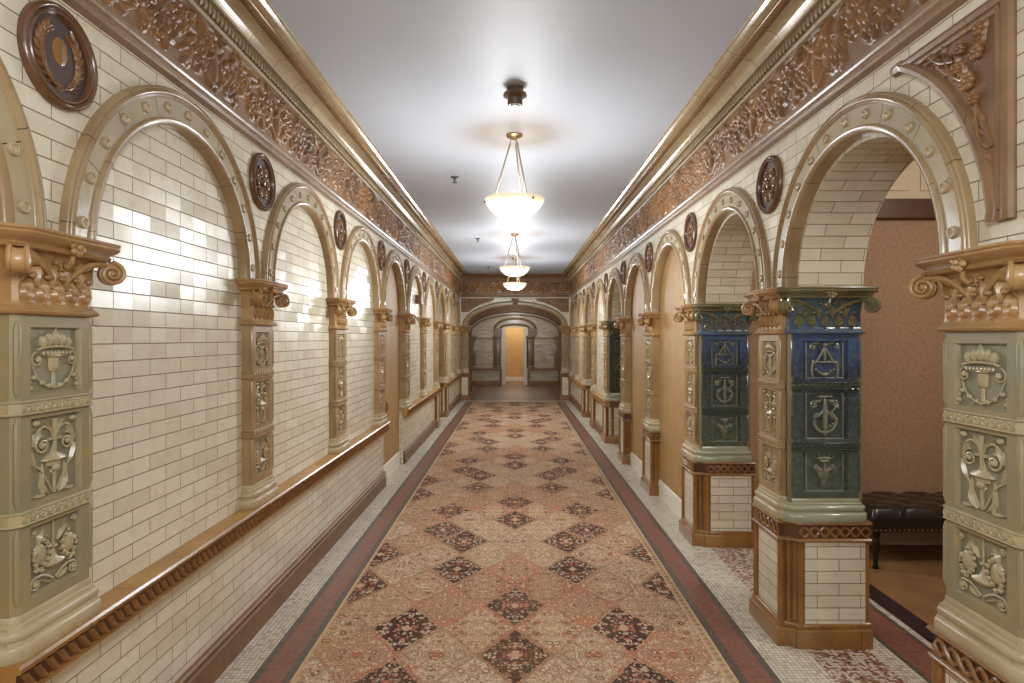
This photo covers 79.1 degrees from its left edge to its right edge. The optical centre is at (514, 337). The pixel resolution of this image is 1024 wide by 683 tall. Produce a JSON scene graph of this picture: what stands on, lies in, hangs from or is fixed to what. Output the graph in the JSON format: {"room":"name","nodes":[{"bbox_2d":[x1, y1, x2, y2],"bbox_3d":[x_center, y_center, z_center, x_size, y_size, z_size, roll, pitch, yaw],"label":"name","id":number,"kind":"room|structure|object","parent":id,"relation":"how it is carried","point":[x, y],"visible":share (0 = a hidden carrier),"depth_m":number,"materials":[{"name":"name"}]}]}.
{"room":"ornate hotel corridor","nodes":[
{"label":"ornate hotel corridor","id":0,"kind":"room"},
{"bbox_2d":[0,0,459,682],"bbox_3d":[-1.512,-0.030,5.050,0.355,3.060,20.100,0,0,0],"label":"wall","id":1,"kind":"structure","parent":0,"point":[166,388],"depth_m":2.57,"materials":[{"name":"beige tile"}]},
{"bbox_2d":[0,57,46,227],"bbox_3d":[-1.341,-0.622,1.050,0.078,0.688,1.376,0,0,0],"label":"arch surround","id":2,"kind":"object","parent":1,"relation":"in","point":[22,198],"visible":0.94,"depth_m":1.63,"materials":[{"name":"beige ceramic"}]},
{"bbox_2d":[16,0,97,111],"bbox_3d":[-1.323,-0.818,1.810,0.024,0.300,0.300,0,0,0],"label":"wall medallion","id":3,"kind":"object","parent":1,"relation":"attached to","point":[57,56],"visible":1,"depth_m":1.79,"materials":[{"name":"brown ceramic"}]},
{"bbox_2d":[59,85,259,278],"bbox_3d":[-1.341,-0.622,2.500,0.078,0.688,1.376,0,0,0],"label":"arch surround","id":4,"kind":"object","parent":1,"relation":"in","point":[132,110],"visible":0.98,"depth_m":2.19,"materials":[{"name":"beige ceramic"}]},
{"bbox_2d":[0,421,389,682],"bbox_3d":[-1.315,0.894,3.950,0.090,0.092,4.714,0,0,0],"label":"trim","id":5,"kind":"structure","parent":1,"relation":"attached to","point":[128,599],"depth_m":2.28,"materials":[{"name":"ceramic"}]},
{"bbox_2d":[0,222,126,666],"bbox_3d":[-1.313,0.279,1.775,0.154,1.139,0.454,0,0,0],"label":"pilaster","id":6,"kind":"object","parent":5,"relation":"on","point":[47,591],"visible":1,"depth_m":1.73,"materials":[{"name":"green ceramic"}]},
{"bbox_2d":[235,278,289,509],"bbox_3d":[-1.313,0.279,3.225,0.154,1.139,0.424,0,0,0],"label":"pilaster","id":7,"kind":"object","parent":5,"relation":"on","point":[258,296],"visible":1,"depth_m":3.15,"materials":[{"name":"ceramic"}]},
{"bbox_2d":[326,298,356,454],"bbox_3d":[-1.313,0.279,4.675,0.154,1.139,0.424,0,0,0],"label":"pilaster","id":8,"kind":"object","parent":5,"relation":"on","point":[338,307],"visible":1,"depth_m":4.57,"materials":[{"name":"ceramic"}]},
{"bbox_2d":[372,308,393,425],"bbox_3d":[-1.313,0.279,6.125,0.154,1.139,0.424,0,0,0],"label":"pilaster","id":9,"kind":"object","parent":5,"relation":"on","point":[381,315],"visible":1,"depth_m":5.99,"materials":[{"name":"ceramic"}]},
{"bbox_2d":[62,0,460,296],"bbox_3d":[-1.316,-1.176,5.025,0.038,0.364,20.050,0,0,0],"label":"trim","id":10,"kind":"structure","parent":1,"relation":"attached to","point":[169,36],"depth_m":2.94,"materials":[{"name":"ceramic"}]},
{"bbox_2d":[249,153,275,210],"bbox_3d":[-1.326,-0.818,3.260,0.031,0.300,0.300,0,0,0],"label":"wall medallion","id":11,"kind":"object","parent":1,"relation":"attached to","point":[262,182],"visible":1,"depth_m":3.24,"materials":[{"name":"brown ceramic"}]},
{"bbox_2d":[174,471,385,682],"bbox_3d":[-1.321,1.425,3.950,0.027,0.150,4.702,0,0,0],"label":"baseboard","id":12,"kind":"structure","parent":1,"relation":"attached to","point":[217,658],"depth_m":3.34,"materials":[{"name":"wood"}]},
{"bbox_2d":[261,183,339,297],"bbox_3d":[-1.341,-0.622,3.950,0.078,0.688,1.376,0,0,0],"label":"arch surround","id":13,"kind":"object","parent":1,"relation":"in","point":[295,195],"visible":1,"depth_m":3.81,"materials":[{"name":"beige ceramic"}]},
{"bbox_2d":[183,0,467,281],"bbox_3d":[-1.228,-1.448,5.025,0.213,0.186,20.050,0,0,0],"label":"trim","id":14,"kind":"structure","parent":1,"relation":"attached to","point":[253,30],"depth_m":3.72,"materials":[{"name":"ceramic"}]},
{"bbox_2d":[333,210,346,249],"bbox_3d":[-1.326,-0.818,4.710,0.031,0.300,0.300,0,0,0],"label":"wall medallion","id":15,"kind":"object","parent":1,"relation":"attached to","point":[340,225],"visible":1,"depth_m":4.69,"materials":[{"name":"brown ceramic"}]},
{"bbox_2d":[340,226,381,307],"bbox_3d":[-1.341,-0.622,5.400,0.078,0.688,1.376,0,0,0],"label":"arch surround","id":16,"kind":"object","parent":1,"relation":"in","point":[359,234],"visible":0.97,"depth_m":5.39,"materials":[{"name":"beige ceramic"}]},
{"bbox_2d":[377,240,385,270],"bbox_3d":[-1.326,-0.818,6.160,0.031,0.300,0.300,0,0,0],"label":"wall medallion","id":17,"kind":"object","parent":1,"relation":"attached to","point":[381,252],"visible":1,"depth_m":6.14,"materials":[{"name":"brown ceramic"}]},
{"bbox_2d":[384,266,400,478],"bbox_3d":[-1.396,0.311,6.850,0.078,2.378,1.400,0,0,0],"label":"panel","id":18,"kind":"object","parent":1,"relation":"attached to","point":[392,456],"visible":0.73,"depth_m":7.01,"materials":[{"name":"beige paint"}]},
{"bbox_2d":[381,250,407,313],"bbox_3d":[-1.341,-0.622,6.850,0.078,0.688,1.376,0,0,0],"label":"arch surround","id":19,"kind":"object","parent":1,"relation":"in","point":[393,258],"visible":0.98,"depth_m":7.05,"materials":[{"name":"beige ceramic"}]},
{"bbox_2d":[404,259,409,283],"bbox_3d":[-1.326,-0.818,7.610,0.031,0.300,0.300,0,0,0],"label":"wall medallion","id":20,"kind":"object","parent":1,"relation":"attached to","point":[406,264],"visible":0.99,"depth_m":7.60,"materials":[{"name":"brown ceramic"}]},
{"bbox_2d":[407,265,424,317],"bbox_3d":[-1.341,-0.622,8.300,0.078,0.688,1.376,0,0,0],"label":"arch surround","id":21,"kind":"object","parent":1,"relation":"in","point":[415,272],"visible":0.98,"depth_m":8.39,"materials":[{"name":"beige ceramic"}]},
{"bbox_2d":[415,295,422,303],"bbox_3d":[-1.319,-0.530,8.520,0.083,0.130,0.120,0,0,0],"label":"wall box","id":22,"kind":"object","parent":1,"relation":"attached to","point":[418,298],"visible":1,"depth_m":8.46,"materials":[{"name":"brown paint"}]},
{"bbox_2d":[403,419,435,463],"bbox_3d":[-1.321,1.425,9.025,0.027,0.150,3.252,0,0,0],"label":"baseboard","id":23,"kind":"structure","parent":1,"relation":"attached to","point":[415,445],"depth_m":8.49,"materials":[{"name":"wood"}]},
{"bbox_2d":[401,387,440,416],"bbox_3d":[-1.315,0.894,9.025,0.090,0.092,3.264,0,0,0],"label":"trim","id":24,"kind":"structure","parent":1,"relation":"attached to","point":[421,401],"depth_m":8.41,"materials":[{"name":"wood"}]},
{"bbox_2d":[398,314,415,408],"bbox_3d":[-1.313,0.279,7.575,0.154,1.139,0.424,0,0,0],"label":"pilaster","id":25,"kind":"object","parent":24,"relation":"on","point":[405,320],"visible":1,"depth_m":7.44,"materials":[{"name":"ceramic"}]},
{"bbox_2d":[420,318,431,396],"bbox_3d":[-1.313,0.279,9.025,0.154,1.139,0.424,0,0,0],"label":"pilaster","id":26,"kind":"object","parent":24,"relation":"on","point":[425,322],"visible":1,"depth_m":8.89,"materials":[{"name":"ceramic"}]},
{"bbox_2d":[422,272,426,291],"bbox_3d":[-1.326,-0.818,9.060,0.031,0.300,0.300,0,0,0],"label":"wall medallion","id":27,"kind":"object","parent":1,"relation":"attached to","point":[424,280],"visible":0.98,"depth_m":9.04,"materials":[{"name":"brown ceramic"}]},
{"bbox_2d":[424,276,436,319],"bbox_3d":[-1.341,-0.622,9.750,0.078,0.688,1.376,0,0,0],"label":"arch surround","id":28,"kind":"object","parent":1,"relation":"in","point":[430,282],"visible":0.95,"depth_m":9.97,"materials":[{"name":"beige stone"}]},
{"bbox_2d":[435,281,438,297],"bbox_3d":[-1.326,-0.818,10.510,0.031,0.300,0.300,0,0,0],"label":"wall medallion","id":29,"kind":"object","parent":1,"relation":"attached to","point":[436,283],"visible":0.98,"depth_m":10.50,"materials":[{"name":"brown wood"}]},
{"bbox_2d":[437,284,446,322],"bbox_3d":[-1.341,-0.622,11.200,0.078,0.688,1.376,0,0,0],"label":"arch surround","id":30,"kind":"object","parent":1,"relation":"in","point":[441,287],"visible":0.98,"depth_m":11.53,"materials":[{"name":"beige stone"}]},
{"bbox_2d":[446,291,453,323],"bbox_3d":[-1.341,-0.622,12.650,0.078,0.688,1.376,0,0,0],"label":"arch surround","id":31,"kind":"object","parent":1,"relation":"in","point":[450,296],"visible":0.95,"depth_m":12.96,"materials":[{"name":"beige stone"}]},
{"bbox_2d":[445,394,460,412],"bbox_3d":[-1.321,1.425,13.402,0.027,0.150,3.307,0,0,0],"label":"baseboard","id":32,"kind":"structure","parent":1,"relation":"attached to","point":[457,399],"depth_m":13.40,"materials":[{"name":"wood"}]},
{"bbox_2d":[444,373,461,387],"bbox_3d":[-1.315,0.894,13.402,0.090,0.092,3.319,0,0,0],"label":"trim","id":33,"kind":"structure","parent":1,"relation":"attached to","point":[458,376],"depth_m":12.80,"materials":[{"name":"wood"}]},
{"bbox_2d":[451,324,457,377],"bbox_3d":[-1.313,0.279,13.375,0.154,1.139,0.424,0,0,0],"label":"pilaster","id":34,"kind":"object","parent":33,"relation":"on","point":[454,326],"visible":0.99,"depth_m":13.24,"materials":[{"name":"ceramic"}]},
{"bbox_2d":[457,326,462,373],"bbox_3d":[-1.313,0.279,14.825,0.154,1.139,0.424,0,0,0],"label":"pilaster","id":35,"kind":"object","parent":33,"relation":"on","point":[460,328],"visible":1,"depth_m":14.69,"materials":[{"name":"ceramic"}]},
{"bbox_2d":[454,295,459,325],"bbox_3d":[-1.341,-0.622,14.100,0.078,0.688,1.376,0,0,0],"label":"arch surround","id":36,"kind":"object","parent":1,"relation":"in","point":[457,305],"visible":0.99,"depth_m":14.41,"materials":[{"name":"beige stone"}]},
{"bbox_2d":[269,0,760,273],"bbox_3d":[0.000,-1.565,5.025,2.600,0.050,20.050,0,0,0],"label":"ceiling","id":37,"kind":"structure","parent":0,"point":[426,81],"depth_m":3.86,"materials":[{"name":"paint"}]},
{"bbox_2d":[484,132,543,217],"bbox_3d":[-0.006,-1.228,4.700,0.458,0.625,0.456,0,0,0],"label":"pendant lamp","id":38,"kind":"object","parent":37,"relation":"hanging from","point":[508,204],"visible":1,"depth_m":4.59,"materials":[{"name":"white glass"}]},
{"bbox_2d":[499,234,529,276],"bbox_3d":[-0.006,-1.228,9.200,0.458,0.625,0.456,0,0,0],"label":"pendant lamp","id":39,"kind":"object","parent":37,"relation":"hanging from","point":[510,270],"visible":1,"depth_m":9.08,"materials":[{"name":"white glass"}]},
{"bbox_2d":[503,85,526,107],"bbox_3d":[0.000,-1.481,3.820,0.148,0.118,0.147,0,0,0],"label":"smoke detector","id":40,"kind":"object","parent":37,"relation":"attached to","point":[514,94],"visible":1,"depth_m":3.78,"materials":[{"name":"brown metal"}]},
{"bbox_2d":[508,96,521,106],"bbox_3d":[0.000,-1.455,3.820,0.092,0.046,0.092,0,0,0],"label":"ceiling light","id":41,"kind":"object","parent":40,"relation":"on","point":[513,101],"depth_m":3.79,"materials":[{"name":"brown metal"}]},
{"bbox_2d":[503,257,526,289],"bbox_3d":[-0.006,-1.228,11.900,0.458,0.625,0.456,0,0,0],"label":"pendant lamp","id":42,"kind":"object","parent":37,"relation":"hanging from","point":[517,285],"visible":0.99,"depth_m":11.77,"materials":[{"name":"white glass"}]},
{"bbox_2d":[472,316,557,380],"bbox_3d":[0.000,0.250,19.660,3.000,2.500,0.120,0,0,0],"label":"wall","id":43,"kind":"structure","parent":0,"point":[543,348],"depth_m":19.60,"materials":[{"name":"tile"}]},
{"bbox_2d":[472,336,476,367],"bbox_3d":[-1.330,0.440,19.570,0.250,1.020,0.060,0,0,0],"label":"pilaster","id":44,"kind":"object","parent":43,"relation":"attached to","point":[473,337],"visible":0.52,"depth_m":19.57,"materials":[{"name":"tile"}]},
{"bbox_2d":[472,338,501,385],"bbox_3d":[-0.925,0.745,19.575,1.030,1.510,0.050,0,0,0],"label":"trim","id":45,"kind":"structure","parent":43,"relation":"attached to","point":[474,383],"depth_m":19.57,"materials":[{"name":"brown ceramic"}]},
{"bbox_2d":[492,336,501,367],"bbox_3d":[-0.565,0.440,19.570,0.290,1.020,0.060,0,0,0],"label":"pilaster","id":46,"kind":"object","parent":43,"relation":"attached to","point":[496,339],"visible":1,"depth_m":19.57,"materials":[{"name":"tile"}]},
{"bbox_2d":[501,326,527,384],"bbox_3d":[-0.010,0.535,19.655,0.840,1.930,0.170,0,0,0],"label":"door frame","id":47,"kind":"structure","parent":43,"relation":"in","point":[503,339],"depth_m":19.57,"materials":[{"name":"beige paint"}]},
{"bbox_2d":[494,317,535,335],"bbox_3d":[0.000,-0.355,19.583,1.340,0.590,0.074,0,0,0],"label":"arch","id":48,"kind":"object","parent":43,"relation":"attached to","point":[514,321],"visible":1,"depth_m":19.56,"materials":[{"name":"tile"}]},
{"bbox_2d":[526,336,534,367],"bbox_3d":[0.485,0.440,19.570,0.290,1.020,0.060,0,0,0],"label":"pilaster","id":49,"kind":"object","parent":43,"relation":"attached to","point":[530,339],"visible":1,"depth_m":19.57,"materials":[{"name":"tile"}]},
{"bbox_2d":[527,338,557,385],"bbox_3d":[0.915,0.745,19.575,1.050,1.510,0.050,0,0,0],"label":"trim","id":50,"kind":"structure","parent":43,"relation":"attached to","point":[529,383],"depth_m":19.57,"materials":[{"name":"brown ceramic"}]},
{"bbox_2d":[553,336,557,367],"bbox_3d":[1.330,0.440,19.570,0.250,1.020,0.060,0,0,0],"label":"pilaster","id":51,"kind":"object","parent":43,"relation":"attached to","point":[554,337],"visible":0.53,"depth_m":19.57,"materials":[{"name":"tile"}]},
{"bbox_2d":[506,327,523,376],"bbox_3d":[0.000,0.250,20.660,2.800,2.500,1.880,0,0,0],"label":"wall","id":52,"kind":"structure","parent":0,"point":[514,336],"depth_m":21.60,"materials":[{"name":"paint"}]},
{"bbox_2d":[506,377,523,380],"bbox_3d":[0.000,1.430,21.580,2.800,0.140,0.040,0,0,0],"label":"baseboard","id":53,"kind":"structure","parent":52,"relation":"attached to","point":[507,378],"depth_m":21.56,"materials":[{"name":"beige paint"}]},
{"bbox_2d":[468,306,561,390],"bbox_3d":[0.000,0.250,17.500,2.920,2.500,0.200,0,0,0],"label":"wall","id":54,"kind":"structure","parent":0,"point":[507,308],"depth_m":17.40,"materials":[{"name":"ceramic"}]},
{"bbox_2d":[469,312,560,331],"bbox_3d":[0.000,-0.450,17.383,2.640,0.580,0.074,0,0,0],"label":"arch","id":55,"kind":"object","parent":54,"relation":"attached to","point":[476,322],"visible":0.93,"depth_m":17.36,"materials":[{"name":"tile"}]},
{"bbox_2d":[460,293,569,325],"bbox_3d":[0.000,-0.020,15.200,3.100,3.040,0.300,0,0,0],"label":"wall","id":56,"kind":"structure","parent":0,"point":[463,315],"depth_m":15.05,"materials":[{"name":"beige tile"}]},
{"bbox_2d":[461,298,494,311],"bbox_3d":[-0.899,-0.794,15.028,0.813,0.332,0.040,0,0,0],"label":"ornament","id":57,"kind":"object","parent":56,"relation":"attached to","point":[467,304],"visible":1,"depth_m":15.03,"materials":[{"name":"ceramic"}]},
{"bbox_2d":[461,274,568,297],"bbox_3d":[0.010,-1.252,14.944,2.620,0.579,0.213,0,0,0],"label":"trim","id":58,"kind":"structure","parent":56,"relation":"attached to","point":[472,285],"depth_m":15.03,"materials":[{"name":"ceramic"}]},
{"bbox_2d":[462,301,567,325],"bbox_3d":[0.000,-0.595,15.033,2.550,0.610,0.074,0,0,0],"label":"arch","id":59,"kind":"object","parent":56,"relation":"attached to","point":[469,316],"visible":1,"depth_m":15.01,"materials":[{"name":"ceramic"}]},
{"bbox_2d":[511,298,518,307],"bbox_3d":[0.000,-0.840,14.966,0.170,0.240,0.127,0,0,0],"label":"keystone","id":60,"kind":"object","parent":59,"relation":"attached to","point":[514,300],"visible":1,"depth_m":14.93,"materials":[{"name":"brown ceramic"}]},
{"bbox_2d":[535,298,568,311],"bbox_3d":[0.899,-0.794,15.028,0.813,0.332,0.040,0,0,0],"label":"ornament","id":61,"kind":"object","parent":56,"relation":"attached to","point":[562,304],"visible":1,"depth_m":15.03,"materials":[{"name":"ceramic"}]},
{"bbox_2d":[215,381,933,682],"bbox_3d":[1.000,1.500,9.000,8.400,0.001,28.000,0,0,0],"label":"floor","id":62,"kind":"structure","parent":0,"point":[717,584],"depth_m":3.58,"materials":[{"name":"tile"}]},
{"bbox_2d":[433,320,442,427],"bbox_3d":[-1.484,0.600,10.475,0.494,1.800,0.428,0,0,0],"label":"pilaster","id":63,"kind":"object","parent":62,"relation":"on","point":[437,324],"visible":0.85,"depth_m":10.34,"materials":[{"name":"ceramic"}]},
{"bbox_2d":[438,323,451,416],"bbox_3d":[-1.499,0.600,11.905,0.524,1.800,0.468,0,0,0],"label":"pilaster","id":64,"kind":"object","parent":62,"relation":"on","point":[443,336],"visible":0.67,"depth_m":11.74,"materials":[{"name":"ceramic"}]},
{"bbox_2d":[460,326,469,399],"bbox_3d":[-1.215,0.605,15.003,0.263,1.791,0.127,0,0,0],"label":"pilaster","id":65,"kind":"object","parent":62,"relation":"on","point":[465,379],"visible":0.93,"depth_m":14.99,"materials":[{"name":"ceramic"}]},
{"bbox_2d":[289,402,738,682],"bbox_3d":[-0.003,1.495,6.500,1.950,0.008,16.000,0,0,0],"label":"carpet runner","id":66,"kind":"object","parent":62,"relation":"on","point":[514,558],"visible":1,"depth_m":3.71,"materials":[{"name":"beige carpet"}]},
{"bbox_2d":[560,326,569,399],"bbox_3d":[1.215,0.605,15.003,0.263,1.791,0.127,0,0,0],"label":"pilaster","id":67,"kind":"object","parent":62,"relation":"on","point":[564,381],"visible":0.87,"depth_m":14.99,"materials":[{"name":"ceramic"}]},
{"bbox_2d":[578,325,591,417],"bbox_3d":[1.499,0.623,11.880,0.524,1.755,0.468,0,0,0],"label":"pilaster","id":68,"kind":"object","parent":62,"relation":"on","point":[586,380],"visible":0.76,"depth_m":11.72,"materials":[{"name":"ceramic"}]},
{"bbox_2d":[587,323,596,428],"bbox_3d":[1.484,0.623,10.450,0.494,1.755,0.428,0,0,0],"label":"pilaster","id":69,"kind":"object","parent":62,"relation":"on","point":[592,327],"visible":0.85,"depth_m":10.31,"materials":[{"name":"ceramic"}]},
{"bbox_2d":[598,321,620,443],"bbox_3d":[1.499,0.623,8.980,0.524,1.755,0.468,0,0,0],"label":"pilaster","id":70,"kind":"object","parent":62,"relation":"on","point":[611,334],"visible":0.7,"depth_m":8.82,"materials":[{"name":"ceramic"}]},
{"bbox_2d":[614,317,631,464],"bbox_3d":[1.484,0.623,7.550,0.494,1.755,0.428,0,0,0],"label":"pilaster","id":71,"kind":"object","parent":62,"relation":"on","point":[623,323],"visible":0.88,"depth_m":7.41,"materials":[{"name":"ceramic"}]},
{"bbox_2d":[637,312,660,495],"bbox_3d":[1.316,0.627,6.100,0.159,1.746,0.424,0,0,0],"label":"pilaster","id":72,"kind":"object","parent":62,"relation":"on","point":[649,480],"visible":1,"depth_m":5.96,"materials":[{"name":"ceramic"}]},
{"bbox_2d":[674,303,758,547],"bbox_3d":[1.499,0.623,4.630,0.524,1.755,0.468,0,0,0],"label":"pilaster","id":73,"kind":"object","parent":62,"relation":"on","point":[718,465],"visible":0.98,"depth_m":4.47,"materials":[{"name":"ceramic"}]},
{"bbox_2d":[741,286,881,648],"bbox_3d":[1.499,0.623,3.180,0.524,1.755,0.468,0,0,0],"label":"pillar","id":74,"kind":"structure","parent":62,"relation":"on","point":[812,529],"depth_m":3.02,"materials":[{"name":"ceramic"}]},
{"bbox_2d":[869,583,934,642],"bbox_3d":[2.096,1.493,1.735,0.103,0.014,5.470,0,0,0],"label":"edging","id":75,"kind":"object","parent":62,"relation":"on","point":[911,620],"visible":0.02,"depth_m":3.34,"materials":[{"name":"black"}]},
{"bbox_2d":[869,545,945,624],"bbox_3d":[3.365,1.495,1.735,2.430,0.010,5.470,0,0,0],"label":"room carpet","id":76,"kind":"object","parent":62,"relation":"on","point":[911,576],"visible":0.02,"depth_m":3.89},
{"bbox_2d":[861,491,945,569],"bbox_3d":[2.950,1.288,4.198,1.320,0.404,0.475,0,0,0],"label":"tufted bench","id":77,"kind":"object","parent":76,"relation":"on","point":[887,511],"visible":0.38,"depth_m":3.99,"materials":[{"name":"black leather"}]},
{"bbox_2d":[908,239,1023,682],"bbox_3d":[1.484,0.623,1.750,0.494,1.755,0.458,0,0,0],"label":"pillar","id":78,"kind":"structure","parent":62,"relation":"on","point":[978,627],"depth_m":1.74,"materials":[{"name":"green ceramic"}]},
{"bbox_2d":[570,0,1023,434],"bbox_3d":[1.512,-0.030,5.050,0.355,3.060,20.100,0,0,0],"label":"wall","id":79,"kind":"structure","parent":0,"point":[845,207],"depth_m":2.91,"materials":[{"name":"beige tile"}]},
{"bbox_2d":[570,297,575,327],"bbox_3d":[1.341,-0.587,14.075,0.078,0.688,1.376,0,0,0],"label":"arch surround","id":80,"kind":"object","parent":79,"relation":"in","point":[573,298],"visible":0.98,"depth_m":14.39,"materials":[{"name":"beige ceramic"}]},
{"bbox_2d":[569,394,585,412],"bbox_3d":[1.321,1.425,13.390,0.027,0.150,3.332,0,0,0],"label":"baseboard","id":81,"kind":"structure","parent":79,"relation":"attached to","point":[572,399],"depth_m":13.40,"materials":[{"name":"wood"}]},
{"bbox_2d":[568,375,586,389],"bbox_3d":[1.315,0.939,13.390,0.090,0.092,3.344,0,0,0],"label":"trim","id":82,"kind":"structure","parent":79,"relation":"attached to","point":[571,378],"depth_m":12.73,"materials":[{"name":"wood"}]},
{"bbox_2d":[566,328,572,375],"bbox_3d":[1.313,0.324,14.800,0.154,1.139,0.424,0,0,0],"label":"pilaster","id":83,"kind":"object","parent":82,"relation":"on","point":[569,330],"visible":0.99,"depth_m":14.66,"materials":[{"name":"ceramic"}]},
{"bbox_2d":[572,326,578,379],"bbox_3d":[1.313,0.324,13.350,0.154,1.139,0.424,0,0,0],"label":"pilaster","id":84,"kind":"object","parent":82,"relation":"on","point":[575,330],"visible":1,"depth_m":13.21,"materials":[{"name":"ceramic"}]},
{"bbox_2d":[576,292,583,325],"bbox_3d":[1.341,-0.587,12.625,0.078,0.688,1.376,0,0,0],"label":"arch surround","id":85,"kind":"object","parent":79,"relation":"in","point":[579,299],"visible":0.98,"depth_m":12.90,"materials":[{"name":"beige stone"}]},
{"bbox_2d":[583,286,592,324],"bbox_3d":[1.341,-0.587,11.175,0.078,0.688,1.376,0,0,0],"label":"arch surround","id":86,"kind":"object","parent":79,"relation":"in","point":[588,294],"visible":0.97,"depth_m":11.49,"materials":[{"name":"beige stone"}]},
{"bbox_2d":[593,278,605,322],"bbox_3d":[1.341,-0.587,9.725,0.078,0.688,1.376,0,0,0],"label":"arch surround","id":87,"kind":"object","parent":79,"relation":"in","point":[599,285],"visible":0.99,"depth_m":9.91,"materials":[{"name":"beige stone"}]},
{"bbox_2d":[589,390,609,406],"bbox_3d":[1.315,0.939,9.725,0.090,0.092,1.814,0,0,0],"label":"trim","id":88,"kind":"structure","parent":79,"relation":"attached to","point":[597,396],"depth_m":9.46,"materials":[{"name":"wood"}]},
{"bbox_2d":[594,419,608,436],"bbox_3d":[1.321,1.425,9.725,0.027,0.150,1.802,0,0,0],"label":"baseboard","id":89,"kind":"structure","parent":79,"relation":"attached to","point":[597,426],"depth_m":9.79,"materials":[{"name":"wood"}]},
{"bbox_2d":[604,273,607,293],"bbox_3d":[1.326,-0.798,9.035,0.031,0.300,0.300,0,0,0],"label":"wall medallion","id":90,"kind":"object","parent":79,"relation":"attached to","point":[606,274],"visible":0.97,"depth_m":9.01,"materials":[{"name":"brown wood"}]},
{"bbox_2d":[605,268,622,320],"bbox_3d":[1.341,-0.587,8.275,0.078,0.688,1.376,0,0,0],"label":"arch surround","id":91,"kind":"object","parent":79,"relation":"in","point":[614,276],"visible":0.98,"depth_m":8.52,"materials":[{"name":"beige ceramic"}]},
{"bbox_2d":[620,260,625,284],"bbox_3d":[1.326,-0.798,7.585,0.031,0.300,0.300,0,0,0],"label":"wall medallion","id":92,"kind":"object","parent":79,"relation":"attached to","point":[623,264],"visible":1,"depth_m":7.56,"materials":[{"name":"brown wood"}]},
{"bbox_2d":[623,253,648,316],"bbox_3d":[1.341,-0.587,6.825,0.078,0.688,1.376,0,0,0],"label":"arch surround","id":93,"kind":"object","parent":79,"relation":"in","point":[636,261],"visible":0.98,"depth_m":7.00,"materials":[{"name":"beige ceramic"}]},
{"bbox_2d":[630,268,644,476],"bbox_3d":[1.401,0.311,6.825,0.068,2.378,1.400,0,0,0],"label":"panel","id":94,"kind":"object","parent":79,"relation":"attached to","point":[637,304],"visible":0.36,"depth_m":7.01,"materials":[{"name":"beige paint"}]},
{"bbox_2d":[645,242,652,272],"bbox_3d":[1.326,-0.798,6.135,0.031,0.300,0.300,0,0,0],"label":"wall medallion","id":95,"kind":"object","parent":79,"relation":"attached to","point":[649,248],"visible":1,"depth_m":6.11,"materials":[{"name":"brown ceramic"}]},
{"bbox_2d":[649,229,690,311],"bbox_3d":[1.341,-0.587,5.375,0.078,0.688,1.376,0,0,0],"label":"arch surround","id":96,"kind":"object","parent":79,"relation":"in","point":[670,239],"visible":1,"depth_m":5.46,"materials":[{"name":"beige ceramic"}]},
{"bbox_2d":[658,248,684,519],"bbox_3d":[1.401,0.311,5.375,0.068,2.378,1.400,0,0,0],"label":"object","id":97,"kind":"structure","parent":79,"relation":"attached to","point":[671,339],"depth_m":5.45,"materials":[{"name":"beige paint"}]},
{"bbox_2d":[683,212,697,251],"bbox_3d":[1.326,-0.798,4.685,0.031,0.300,0.300,0,0,0],"label":"wall medallion","id":98,"kind":"object","parent":79,"relation":"attached to","point":[690,226],"visible":1,"depth_m":4.67,"materials":[{"name":"brown ceramic"}]},
{"bbox_2d":[562,0,845,281],"bbox_3d":[1.228,-1.448,5.025,0.213,0.186,20.050,0,0,0],"label":"trim","id":99,"kind":"structure","parent":79,"relation":"attached to","point":[772,34],"depth_m":3.72,"materials":[{"name":"wood"}]},
{"bbox_2d":[691,188,770,303],"bbox_3d":[1.341,-0.587,3.925,0.078,0.688,1.376,0,0,0],"label":"arch surround","id":100,"kind":"object","parent":79,"relation":"in","point":[728,201],"visible":0.99,"depth_m":3.85,"materials":[{"name":"beige ceramic"}]},
{"bbox_2d":[569,0,967,296],"bbox_3d":[1.316,-1.176,5.025,0.038,0.364,20.050,0,0,0],"label":"trim","id":101,"kind":"structure","parent":79,"relation":"attached to","point":[860,36],"depth_m":2.95,"materials":[{"name":"ceramic"}]},
{"bbox_2d":[756,155,782,213],"bbox_3d":[1.326,-0.798,3.235,0.031,0.300,0.300,0,0,0],"label":"wall medallion","id":102,"kind":"object","parent":79,"relation":"attached to","point":[769,184],"visible":1,"depth_m":3.22,"materials":[{"name":"brown ceramic"}]},
{"bbox_2d":[772,92,977,287],"bbox_3d":[1.341,-0.587,2.475,0.078,0.688,1.376,0,0,0],"label":"arch surround","id":103,"kind":"object","parent":79,"relation":"in","point":[903,118],"visible":1,"depth_m":2.17,"materials":[{"name":"beige ceramic"}]},
{"bbox_2d":[889,0,1016,222],"bbox_3d":[1.319,-0.633,1.902,0.047,0.633,0.517,0,0,0],"label":"ornament","id":104,"kind":"object","parent":79,"relation":"attached to","point":[971,64],"visible":1,"depth_m":1.73,"materials":[{"name":"brown ceramic"}]},
{"bbox_2d":[749,219,945,509],"bbox_3d":[3.100,-0.020,1.500,3.000,3.040,6.000,0,0,0],"label":"wall","id":105,"kind":"structure","parent":0,"point":[903,404],"depth_m":4.50,"materials":[{"name":"orange paint"}]},
{"bbox_2d":[876,160,935,218],"bbox_3d":[3.150,-1.180,4.470,2.900,0.640,0.060,0,0,0],"label":"trim","id":106,"kind":"structure","parent":105,"relation":"attached to","point":[909,197],"depth_m":4.46,"materials":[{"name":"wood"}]},
{"bbox_2d":[869,532,942,544],"bbox_3d":[3.150,1.425,4.489,2.900,0.150,0.022,0,0,0],"label":"baseboard","id":107,"kind":"structure","parent":105,"relation":"attached to","point":[886,538],"depth_m":4.48,"materials":[{"name":"brown wood"}]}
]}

